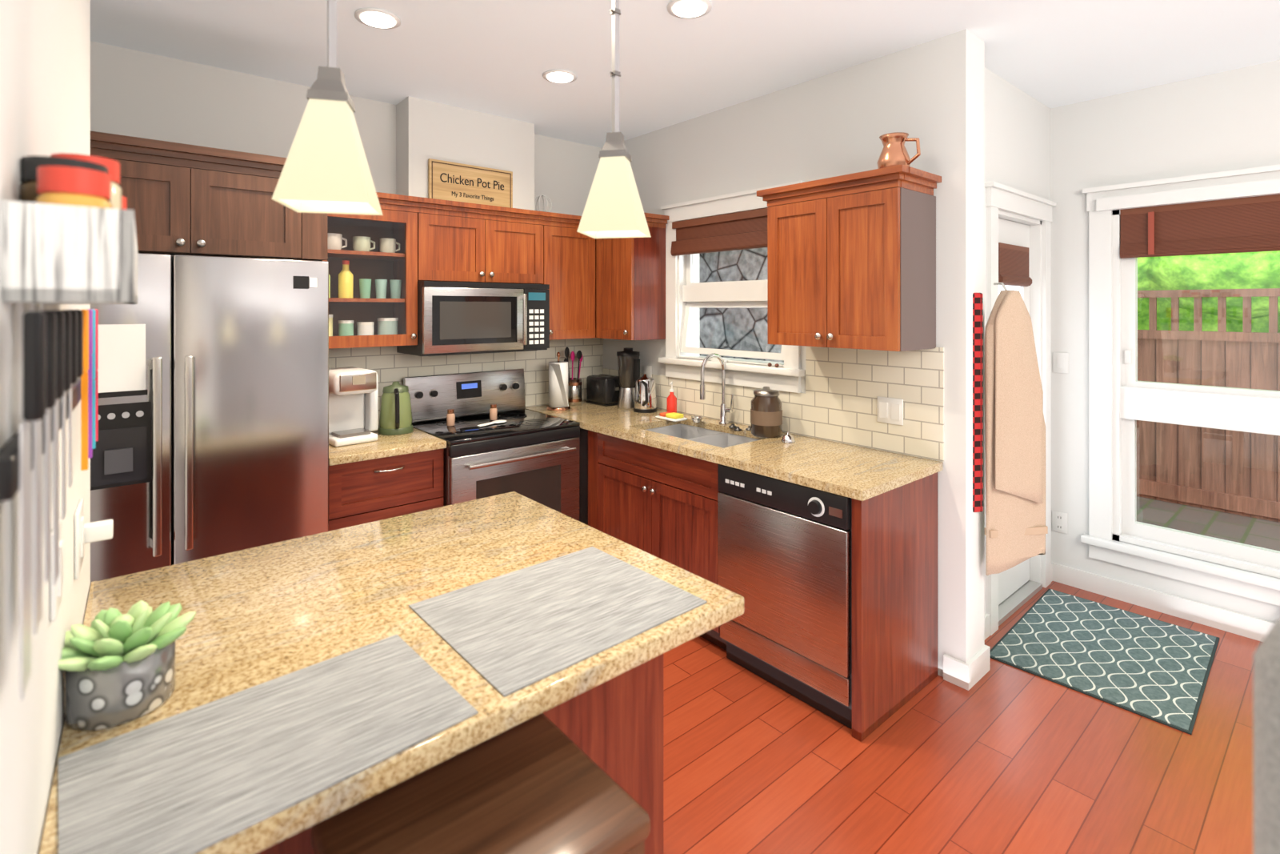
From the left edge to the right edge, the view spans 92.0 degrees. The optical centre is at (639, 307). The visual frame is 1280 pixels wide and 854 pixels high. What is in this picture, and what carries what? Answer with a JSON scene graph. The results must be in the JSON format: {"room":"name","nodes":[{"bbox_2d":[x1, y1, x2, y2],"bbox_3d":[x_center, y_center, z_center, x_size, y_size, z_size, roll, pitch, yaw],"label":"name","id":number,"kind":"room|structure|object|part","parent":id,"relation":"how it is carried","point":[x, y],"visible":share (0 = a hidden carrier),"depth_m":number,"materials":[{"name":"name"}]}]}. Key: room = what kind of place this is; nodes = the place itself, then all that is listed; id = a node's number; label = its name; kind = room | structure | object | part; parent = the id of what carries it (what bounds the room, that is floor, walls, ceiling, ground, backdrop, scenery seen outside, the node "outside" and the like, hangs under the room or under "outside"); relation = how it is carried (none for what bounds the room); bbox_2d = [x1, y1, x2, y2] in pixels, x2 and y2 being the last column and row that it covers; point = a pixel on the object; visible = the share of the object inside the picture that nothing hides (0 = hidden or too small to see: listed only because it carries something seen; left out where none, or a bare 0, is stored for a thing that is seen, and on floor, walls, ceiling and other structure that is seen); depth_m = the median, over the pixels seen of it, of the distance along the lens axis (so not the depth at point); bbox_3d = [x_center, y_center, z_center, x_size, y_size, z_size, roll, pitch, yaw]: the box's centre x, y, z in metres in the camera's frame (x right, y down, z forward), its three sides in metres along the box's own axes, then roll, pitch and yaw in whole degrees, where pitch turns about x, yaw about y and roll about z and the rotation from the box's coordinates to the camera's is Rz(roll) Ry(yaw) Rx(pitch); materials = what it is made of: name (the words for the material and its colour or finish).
{"room":"kitchen","nodes":[
{"label":"kitchen","id":0,"kind":"room"},
{"bbox_2d":[0,0,90,853],"bbox_3d":[-0.485,0.208,0.171,0.432,2.700,6.198,0,0,-40],"label":"wall","id":1,"kind":"structure","parent":0,"point":[45,78],"depth_m":0.70,"materials":[{"name":"white paint"}]},
{"bbox_2d":[0,308,98,699],"bbox_3d":[-0.809,0.166,0.873,0.053,0.325,0.970,0,0,-40],"label":"knife strip","id":2,"kind":"object","parent":1,"relation":"attached to","point":[60,364],"visible":1,"depth_m":0.60,"materials":[{"name":"black metal"}]},
{"bbox_2d":[49,519,63,621],"bbox_3d":[-0.800,0.358,0.848,0.010,0.116,0.075,0,0,-40],"label":"light switch","id":3,"kind":"object","parent":1,"relation":"attached to","point":[55,594],"visible":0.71,"depth_m":0.83,"materials":[{"name":"white plastic"}]},
{"bbox_2d":[1,152,137,303],"bbox_3d":[-0.677,-0.089,0.760,0.104,0.168,0.492,0,0,-40],"label":"ledge","id":4,"kind":"object","parent":1,"relation":"attached to","point":[69,235],"visible":1,"depth_m":0.58,"materials":[{"name":"white wood"}]},
{"bbox_2d":[74,498,113,579],"bbox_3d":[-1.028,0.428,1.166,0.053,0.116,0.120,0,0,-40],"label":"outlet","id":5,"kind":"object","parent":1,"relation":"attached to","point":[93,531],"visible":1,"depth_m":1.17,"materials":[{"name":"white plastic"}]},
{"bbox_2d":[90,40,601,524],"bbox_3d":[-1.361,0.208,3.470,3.200,2.700,0.340,0,0,-40],"label":"wall","id":6,"kind":"structure","parent":0,"point":[150,95],"depth_m":3.35,"materials":[{"name":"white paint"}]},
{"bbox_2d":[90,130,327,260],"bbox_3d":[-1.887,-0.412,2.615,0.968,0.410,0.653,0,0,-40],"label":"upper cabinet","id":7,"kind":"object","parent":6,"relation":"attached to","point":[186,199],"visible":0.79,"depth_m":2.40,"materials":[{"name":"brown wood"}]},
{"bbox_2d":[394,204,535,284],"bbox_3d":[-0.977,-0.334,3.604,0.760,0.383,0.328,0,0,-40],"label":"upper cabinet","id":8,"kind":"object","parent":6,"relation":"attached to","point":[433,242],"depth_m":3.40,"materials":[{"name":"brown wood"}]},
{"bbox_2d":[428,158,512,207],"bbox_3d":[-0.965,-0.695,3.560,0.510,0.244,0.022,0,0,-40],"label":"sign","id":9,"kind":"object","parent":8,"relation":"on","point":[451,181],"visible":1,"depth_m":3.54,"materials":[{"name":"brown wood"}]},
{"bbox_2d":[396,280,549,355],"bbox_3d":[-0.938,0.060,3.559,0.759,0.394,0.447,0,0,-40],"label":"microwave","id":10,"kind":"object","parent":8,"relation":"attached to","point":[460,318],"visible":0.98,"depth_m":3.38,"materials":[{"name":"grey metal"}]},
{"bbox_2d":[534,195,551,211],"bbox_3d":[-0.623,-0.642,3.914,0.135,0.139,0.136,0,0,-40],"label":"ornament","id":11,"kind":"object","parent":8,"relation":"on","point":[546,199],"visible":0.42,"depth_m":3.91,"materials":[{"name":"white"}]},
{"bbox_2d":[328,337,600,424],"bbox_3d":[-1.023,0.418,3.776,1.920,0.460,0.009,0,0,-40],"label":"tile backsplash","id":12,"kind":"structure","parent":6,"relation":"attached to","point":[390,366],"depth_m":3.82,"materials":[{"name":"beige tile"}]},
{"bbox_2d":[535,214,592,339],"bbox_3d":[-0.534,-0.164,3.943,0.467,0.723,0.387,0,0,-40],"label":"upper cabinet","id":13,"kind":"object","parent":6,"relation":"attached to","point":[564,254],"depth_m":3.84,"materials":[{"name":"brown wood"}]},
{"bbox_2d":[90,0,1279,147],"bbox_3d":[1.132,-1.167,1.645,4.630,0.050,6.350,0,0,-40],"label":"ceiling","id":14,"kind":"structure","parent":0,"point":[498,58],"depth_m":2.68,"materials":[{"name":"white paint"}]},
{"bbox_2d":[272,0,382,215],"bbox_3d":[-0.563,-0.661,1.128,0.158,0.959,0.158,0,0,-17],"label":"pendant light","id":15,"kind":"object","parent":14,"relation":"hanging from","point":[326,169],"visible":1,"depth_m":1.08,"materials":[{"name":"beige glass"}]},
{"bbox_2d":[354,7,400,29],"bbox_3d":[-1.032,-1.135,2.436,0.170,0.012,0.170,0,0,-40],"label":"recessed light","id":16,"kind":"object","parent":14,"relation":"in","point":[377,18],"visible":1,"depth_m":2.42,"materials":[{"name":"white"}]},
{"bbox_2d":[542,69,576,83],"bbox_3d":[-0.395,-1.135,3.044,0.170,0.012,0.170,0,0,-40],"label":"recessed light","id":17,"kind":"object","parent":14,"relation":"in","point":[560,76],"visible":0.98,"depth_m":3.02,"materials":[{"name":"white"}]},
{"bbox_2d":[577,0,650,238],"bbox_3d":[-0.061,-0.661,1.542,0.213,0.959,0.213,0,0,-40],"label":"pendant light","id":18,"kind":"object","parent":14,"relation":"hanging from","point":[613,208],"visible":1,"depth_m":1.50,"materials":[{"name":"beige glass"}]},
{"bbox_2d":[667,0,711,19],"bbox_3d":[0.188,-1.135,2.345,0.170,0.012,0.170,0,0,-40],"label":"recessed light","id":19,"kind":"object","parent":14,"relation":"in","point":[687,9],"visible":1,"depth_m":2.34,"materials":[{"name":"white"}]},
{"bbox_2d":[603,28,984,676],"bbox_3d":[0.606,0.208,3.542,0.190,2.700,2.480,0,0,-40],"label":"wall","id":20,"kind":"structure","parent":0,"point":[930,94],"depth_m":2.67,"materials":[{"name":"white paint"}]},
{"bbox_2d":[592,217,667,339],"bbox_3d":[-0.083,-0.164,3.927,0.356,0.723,0.379,0,0,-40],"label":"upper cabinet","id":21,"kind":"object","parent":20,"relation":"attached to","point":[629,274],"depth_m":3.82,"materials":[{"name":"brown wood"}]},
{"bbox_2d":[658,180,805,392],"bbox_3d":[0.525,-0.102,3.545,0.190,1.070,1.050,0,0,-40],"label":"window","id":22,"kind":"structure","parent":20,"relation":"in","point":[686,294],"depth_m":3.61,"materials":[{"name":"white wood"}]},
{"bbox_2d":[670,208,767,255],"bbox_3d":[0.480,-0.423,3.507,0.040,0.208,0.850,0,0,-40],"label":"window blind","id":23,"kind":"object","parent":22,"relation":"attached to","point":[739,230],"visible":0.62,"depth_m":3.51,"materials":[{"name":"brown"}]},
{"bbox_2d":[600,338,943,461],"bbox_3d":[0.502,0.408,3.511,0.008,0.480,2.391,0,0,-40],"label":"tile backsplash","id":24,"kind":"structure","parent":20,"relation":"attached to","point":[845,389],"depth_m":2.91,"materials":[{"name":"beige tile"}]},
{"bbox_2d":[644,365,651,377],"bbox_3d":[0.050,0.438,4.030,0.006,0.116,0.075,0,0,-40],"label":"outlet","id":25,"kind":"object","parent":24,"relation":"attached to","point":[648,370],"visible":0.5,"depth_m":4.02,"materials":[{"name":"white plastic"}]},
{"bbox_2d":[876,396,903,425],"bbox_3d":[1.120,0.463,2.771,0.009,0.116,0.120,0,0,-40],"label":"light switch","id":26,"kind":"object","parent":24,"relation":"attached to","point":[890,410],"visible":1,"depth_m":2.77,"materials":[{"name":"white plastic"}]},
{"bbox_2d":[756,164,941,351],"bbox_3d":[0.913,-0.187,2.750,0.363,0.720,0.708,0,0,-40],"label":"upper cabinet","id":27,"kind":"object","parent":20,"relation":"attached to","point":[851,261],"visible":1,"depth_m":2.58,"materials":[{"name":"brown wood"}]},
{"bbox_2d":[877,132,920,168],"bbox_3d":[1.073,-0.630,2.555,0.130,0.165,0.176,0,0,-40],"label":"copper pitcher","id":28,"kind":"object","parent":27,"relation":"on","point":[894,152],"visible":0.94,"depth_m":2.53,"materials":[{"name":"brown metal"}]},
{"bbox_2d":[972,282,1047,575],"bbox_3d":[1.542,0.506,2.610,0.331,1.226,0.228,0,0,-40],"label":"ironing board","id":29,"kind":"object","parent":20,"relation":"hanging from","point":[1016,529],"visible":0.98,"depth_m":2.58,"materials":[{"name":"beige fabric"}]},
{"bbox_2d":[663,580,1261,853],"bbox_3d":[1.132,1.583,1.645,4.630,0.050,6.350,0,0,-40],"label":"floor","id":30,"kind":"structure","parent":0,"point":[1001,758],"depth_m":2.09,"materials":[{"name":"brown wood"}]},
{"bbox_2d":[90,252,328,583],"bbox_3d":[-1.846,0.679,2.524,0.909,1.747,0.755,0,0,-40],"label":"refrigerator","id":31,"kind":"object","parent":30,"relation":"on","point":[213,440],"visible":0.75,"depth_m":2.31,"materials":[{"name":"grey metal"}]},
{"bbox_2d":[328,424,446,531],"bbox_3d":[-1.343,1.101,3.073,0.524,0.907,0.646,0,0,-40],"label":"base cabinet","id":32,"kind":"object","parent":30,"relation":"on","point":[382,477],"visible":0.31,"depth_m":2.85,"materials":[{"name":"brown wood"}]},
{"bbox_2d":[328,366,378,446],"bbox_3d":[-1.422,0.475,3.034,0.308,0.345,0.250,0,0,44],"label":"coffee maker","id":33,"kind":"object","parent":32,"relation":"on","point":[353,405],"visible":0.92,"depth_m":2.99,"materials":[{"name":"white plastic"}]},
{"bbox_2d":[378,381,413,435],"bbox_3d":[-1.259,0.516,3.204,0.170,0.262,0.205,0,0,-40],"label":"kettle","id":34,"kind":"object","parent":32,"relation":"on","point":[395,416],"visible":1,"depth_m":3.16,"materials":[{"name":"green"}]},
{"bbox_2d":[39,491,743,853],"bbox_3d":[-0.534,1.097,1.393,1.133,0.917,1.035,0,0,-40],"label":"kitchen island","id":35,"kind":"object","parent":30,"relation":"on","point":[270,611],"depth_m":1.36,"materials":[{"name":"beige stone"}]},
{"bbox_2d":[58,600,195,730],"bbox_3d":[-0.834,0.564,0.996,0.193,0.147,0.184,0,0,-40],"label":"succulent pot","id":36,"kind":"object","parent":35,"relation":"on","point":[117,666],"visible":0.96,"depth_m":0.96,"materials":[{"name":"grey ceramic"}]},
{"bbox_2d":[58,634,478,853],"bbox_3d":[-0.538,0.636,0.922,0.496,0.002,0.342,0,0,-40],"label":"placemat","id":37,"kind":"object","parent":35,"relation":"on","point":[195,780],"visible":1,"depth_m":0.88,"materials":[{"name":"white fabric"}]},
{"bbox_2d":[408,546,707,696],"bbox_3d":[-0.174,0.636,1.328,0.497,0.002,0.418,0,0,-40],"label":"placemat","id":38,"kind":"object","parent":35,"relation":"on","point":[506,634],"visible":1,"depth_m":1.28,"materials":[{"name":"white fabric"}]},
{"bbox_2d":[311,712,650,853],"bbox_3d":[-0.249,1.179,0.976,0.420,0.752,0.340,0,0,-40],"label":"stool","id":39,"kind":"object","parent":30,"relation":"on","point":[542,783],"visible":0.83,"depth_m":0.99,"materials":[{"name":"brown wood"}]},
{"bbox_2d":[403,368,579,520],"bbox_3d":[-0.816,0.972,3.447,0.756,1.164,0.721,0,0,-40],"label":"range","id":40,"kind":"object","parent":30,"relation":"on","point":[534,455],"depth_m":3.36,"materials":[{"name":"silver metal"}]},
{"bbox_3d":[-0.889,0.600,3.408,0.312,0.088,0.190,0,0,-40],"label":"cooktop items","id":41,"kind":"part","parent":40,"relation":"part of"},
{"bbox_2d":[524,400,942,740],"bbox_3d":[0.257,1.101,3.295,0.639,0.907,2.380,0,0,-40],"label":"base cabinet","id":42,"kind":"object","parent":30,"relation":"on","point":[653,485],"visible":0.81,"depth_m":2.60,"materials":[{"name":"brown wood"}]},
{"bbox_2d":[546,352,570,410],"bbox_3d":[-0.509,0.465,3.935,0.150,0.365,0.185,0,0,-40],"label":"paper towel holder","id":43,"kind":"object","parent":42,"relation":"on","point":[558,385],"visible":1,"depth_m":3.89,"materials":[{"name":"white paper"}]},
{"bbox_2d":[564,347,583,404],"bbox_3d":[-0.447,0.454,4.143,0.176,0.386,0.113,0,0,-40],"label":"utensil crock","id":44,"kind":"object","parent":42,"relation":"on","point":[574,390],"visible":0.85,"depth_m":4.10,"materials":[{"name":"silver metal"}]},
{"bbox_2d":[586,373,620,406],"bbox_3d":[-0.229,0.554,4.169,0.170,0.187,0.243,0,0,-40],"label":"toaster","id":45,"kind":"object","parent":42,"relation":"on","point":[602,389],"visible":0.75,"depth_m":4.09,"materials":[{"name":"black metal"}]},
{"bbox_2d":[616,347,639,408],"bbox_3d":[-0.066,0.455,3.993,0.148,0.385,0.179,0,0,-40],"label":"blender","id":46,"kind":"object","parent":42,"relation":"on","point":[629,366],"visible":0.88,"depth_m":3.95,"materials":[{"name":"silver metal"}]},
{"bbox_2d":[633,373,657,412],"bbox_3d":[0.045,0.531,3.856,0.170,0.232,0.184,0,0,-40],"label":"kettle","id":47,"kind":"object","parent":42,"relation":"on","point":[645,401],"visible":1,"depth_m":3.81,"materials":[{"name":"silver metal"}]},
{"bbox_2d":[655,412,687,421],"bbox_3d":[0.181,0.630,3.587,0.100,0.035,0.170,0,0,-40],"label":"dish","id":48,"kind":"object","parent":42,"relation":"on","point":[674,417],"visible":1,"depth_m":3.55,"materials":[{"name":"white ceramic"}]},
{"bbox_2d":[666,381,676,412],"bbox_3d":[0.190,0.547,3.726,0.069,0.200,0.062,0,0,-40],"label":"soap dispenser","id":49,"kind":"object","parent":42,"relation":"on","point":[671,402],"visible":0.85,"depth_m":3.71,"materials":[{"name":"red plastic"}]},
{"bbox_2d":[691,416,703,422],"bbox_3d":[0.323,0.633,3.498,0.068,0.028,0.068,0,0,-40],"label":"bowl","id":50,"kind":"object","parent":42,"relation":"on","point":[697,418],"visible":1,"depth_m":3.48,"materials":[{"name":"silver metal"}]},
{"bbox_2d":[700,352,733,423],"bbox_3d":[0.426,0.449,3.386,0.213,0.396,0.109,0,0,-40],"label":"faucet","id":51,"kind":"object","parent":42,"relation":"on","point":[724,410],"visible":1,"depth_m":3.43,"materials":[{"name":"silver metal"}]},
{"bbox_2d":[729,423,742,431],"bbox_3d":[0.516,0.637,3.255,0.043,0.020,0.043,0,0,35],"label":"stopper","id":52,"kind":"object","parent":42,"relation":"on","point":[737,428],"depth_m":3.25,"materials":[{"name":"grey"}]},
{"bbox_2d":[750,386,782,437],"bbox_3d":[0.641,0.524,3.139,0.159,0.246,0.159,0,0,-40],"label":"jar","id":53,"kind":"object","parent":42,"relation":"on","point":[766,411],"visible":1,"depth_m":3.08,"materials":[{"name":"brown glass"}]},
{"bbox_2d":[781,431,795,443],"bbox_3d":[0.714,0.622,2.977,0.064,0.051,0.064,0,0,-40],"label":"bell","id":54,"kind":"object","parent":42,"relation":"on","point":[787,438],"visible":1,"depth_m":2.96,"materials":[{"name":"silver metal"}]},
{"bbox_2d":[717,464,851,728],"bbox_3d":[0.758,1.121,2.659,0.600,0.866,0.634,0,0,-40],"label":"dishwasher","id":55,"kind":"object","parent":30,"relation":"on","point":[785,559],"visible":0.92,"depth_m":2.43,"materials":[{"name":"grey metal"}]},
{"bbox_2d":[989,588,1219,734],"bbox_3d":[2.135,1.553,2.834,0.993,0.008,0.723,0,0,-40],"label":"door mat","id":56,"kind":"object","parent":30,"relation":"on","point":[1154,669],"visible":0.86,"depth_m":2.75,"materials":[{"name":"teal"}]},
{"bbox_2d":[1253,619,1279,853],"bbox_3d":[0.797,0.901,0.446,0.440,1.307,0.460,0,0,-37],"label":"chair","id":57,"kind":"object","parent":30,"relation":"on","point":[1266,746],"visible":1,"depth_m":0.50,"materials":[{"name":"grey fabric"}]},
{"bbox_2d":[984,67,1050,613],"bbox_3d":[1.892,0.208,3.251,1.390,2.700,0.150,0,0,-40],"label":"wall","id":58,"kind":"structure","parent":0,"point":[1017,138],"depth_m":3.18,"materials":[{"name":"white paint"}]},
{"bbox_2d":[998,242,1031,286],"bbox_3d":[1.962,-0.221,3.254,0.420,0.213,0.053,0,0,-40],"label":"door blind","id":59,"kind":"object","parent":58,"relation":"attached to","point":[1014,265],"visible":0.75,"depth_m":3.23,"materials":[{"name":"brown fabric"}]},
{"bbox_2d":[984,181,1056,635],"bbox_3d":[1.937,0.483,3.283,0.910,2.150,0.220,0,0,-40],"label":"door frame","id":60,"kind":"structure","parent":58,"relation":"attached to","point":[1016,217],"depth_m":3.39,"materials":[{"name":"white"}]},
{"bbox_2d":[1050,60,1279,622],"bbox_3d":[3.654,0.208,2.138,0.150,2.700,3.830,0,0,-40],"label":"wall","id":61,"kind":"structure","parent":0,"point":[1226,121],"depth_m":3.33,"materials":[{"name":"white paint"}]},
{"bbox_2d":[1052,510,1067,533],"bbox_3d":[2.382,1.218,3.508,0.008,0.115,0.075,0,0,-40],"label":"outlet","id":62,"kind":"object","parent":61,"relation":"attached to","point":[1059,522],"visible":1,"depth_m":3.50,"materials":[{"name":"white plastic"}]},
{"bbox_2d":[1052,352,1068,372],"bbox_3d":[2.385,0.313,3.504,0.009,0.115,0.075,0,0,-40],"label":"light switch","id":63,"kind":"object","parent":61,"relation":"attached to","point":[1060,362],"visible":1,"depth_m":3.50,"materials":[{"name":"white plastic"}]},
{"bbox_2d":[943,561,1275,690],"bbox_3d":[3.046,1.458,1.620,1.446,0.200,3.830,0,0,-40],"label":"baseboard","id":64,"kind":"structure","parent":61,"relation":"attached to","point":[971,672],"depth_m":3.05,"materials":[{"name":"white wood"}]},
{"bbox_2d":[1080,164,1279,605],"bbox_3d":[3.028,0.358,2.826,0.210,2.020,1.650,0,0,-40],"label":"window","id":65,"kind":"structure","parent":61,"relation":"in","point":[1122,399],"depth_m":3.24,"materials":[{"name":"white wood"}]},
{"bbox_2d":[1096,178,1279,258],"bbox_3d":[2.987,-0.424,2.791,0.084,0.325,1.510,0,0,-40],"label":"window blind","id":66,"kind":"object","parent":65,"relation":"attached to","point":[1238,218],"visible":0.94,"depth_m":3.04,"materials":[{"name":"brown"}]},
{"label":"outside","id":67,"kind":"structure","parent":0,"visible":0},
{"bbox_2d":[1136,496,1279,551],"bbox_3d":[4.526,1.613,5.881,8.808,0.050,14.000,0,0,-40],"label":"patio","id":68,"kind":"structure","parent":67,"point":[1266,538],"depth_m":4.55,"materials":[{"name":"grey concrete"}]},
{"bbox_2d":[699,247,783,362],"bbox_3d":[1.270,0.273,5.933,0.900,2.630,2.900,0,0,-40],"label":"stone wall","id":69,"kind":"structure","parent":68,"relation":"on","point":[714,318],"depth_m":5.96,"materials":[{"name":"grey stone"}]},
{"bbox_2d":[1136,288,1279,522],"bbox_3d":[4.308,0.703,3.483,2.170,1.770,10.630,0,0,-40],"label":"fence","id":70,"kind":"object","parent":68,"relation":"on","point":[1229,438],"depth_m":4.85,"materials":[{"name":"brown wood"}]},
{"bbox_2d":[1137,250,1279,332],"bbox_3d":[4.149,-2.927,4.247,4.918,9.030,18.000,0,0,-40],"label":"foliage","id":71,"kind":"object","parent":68,"relation":"on","point":[1192,277],"depth_m":5.33,"materials":[{"name":"green plant"}]}
]}

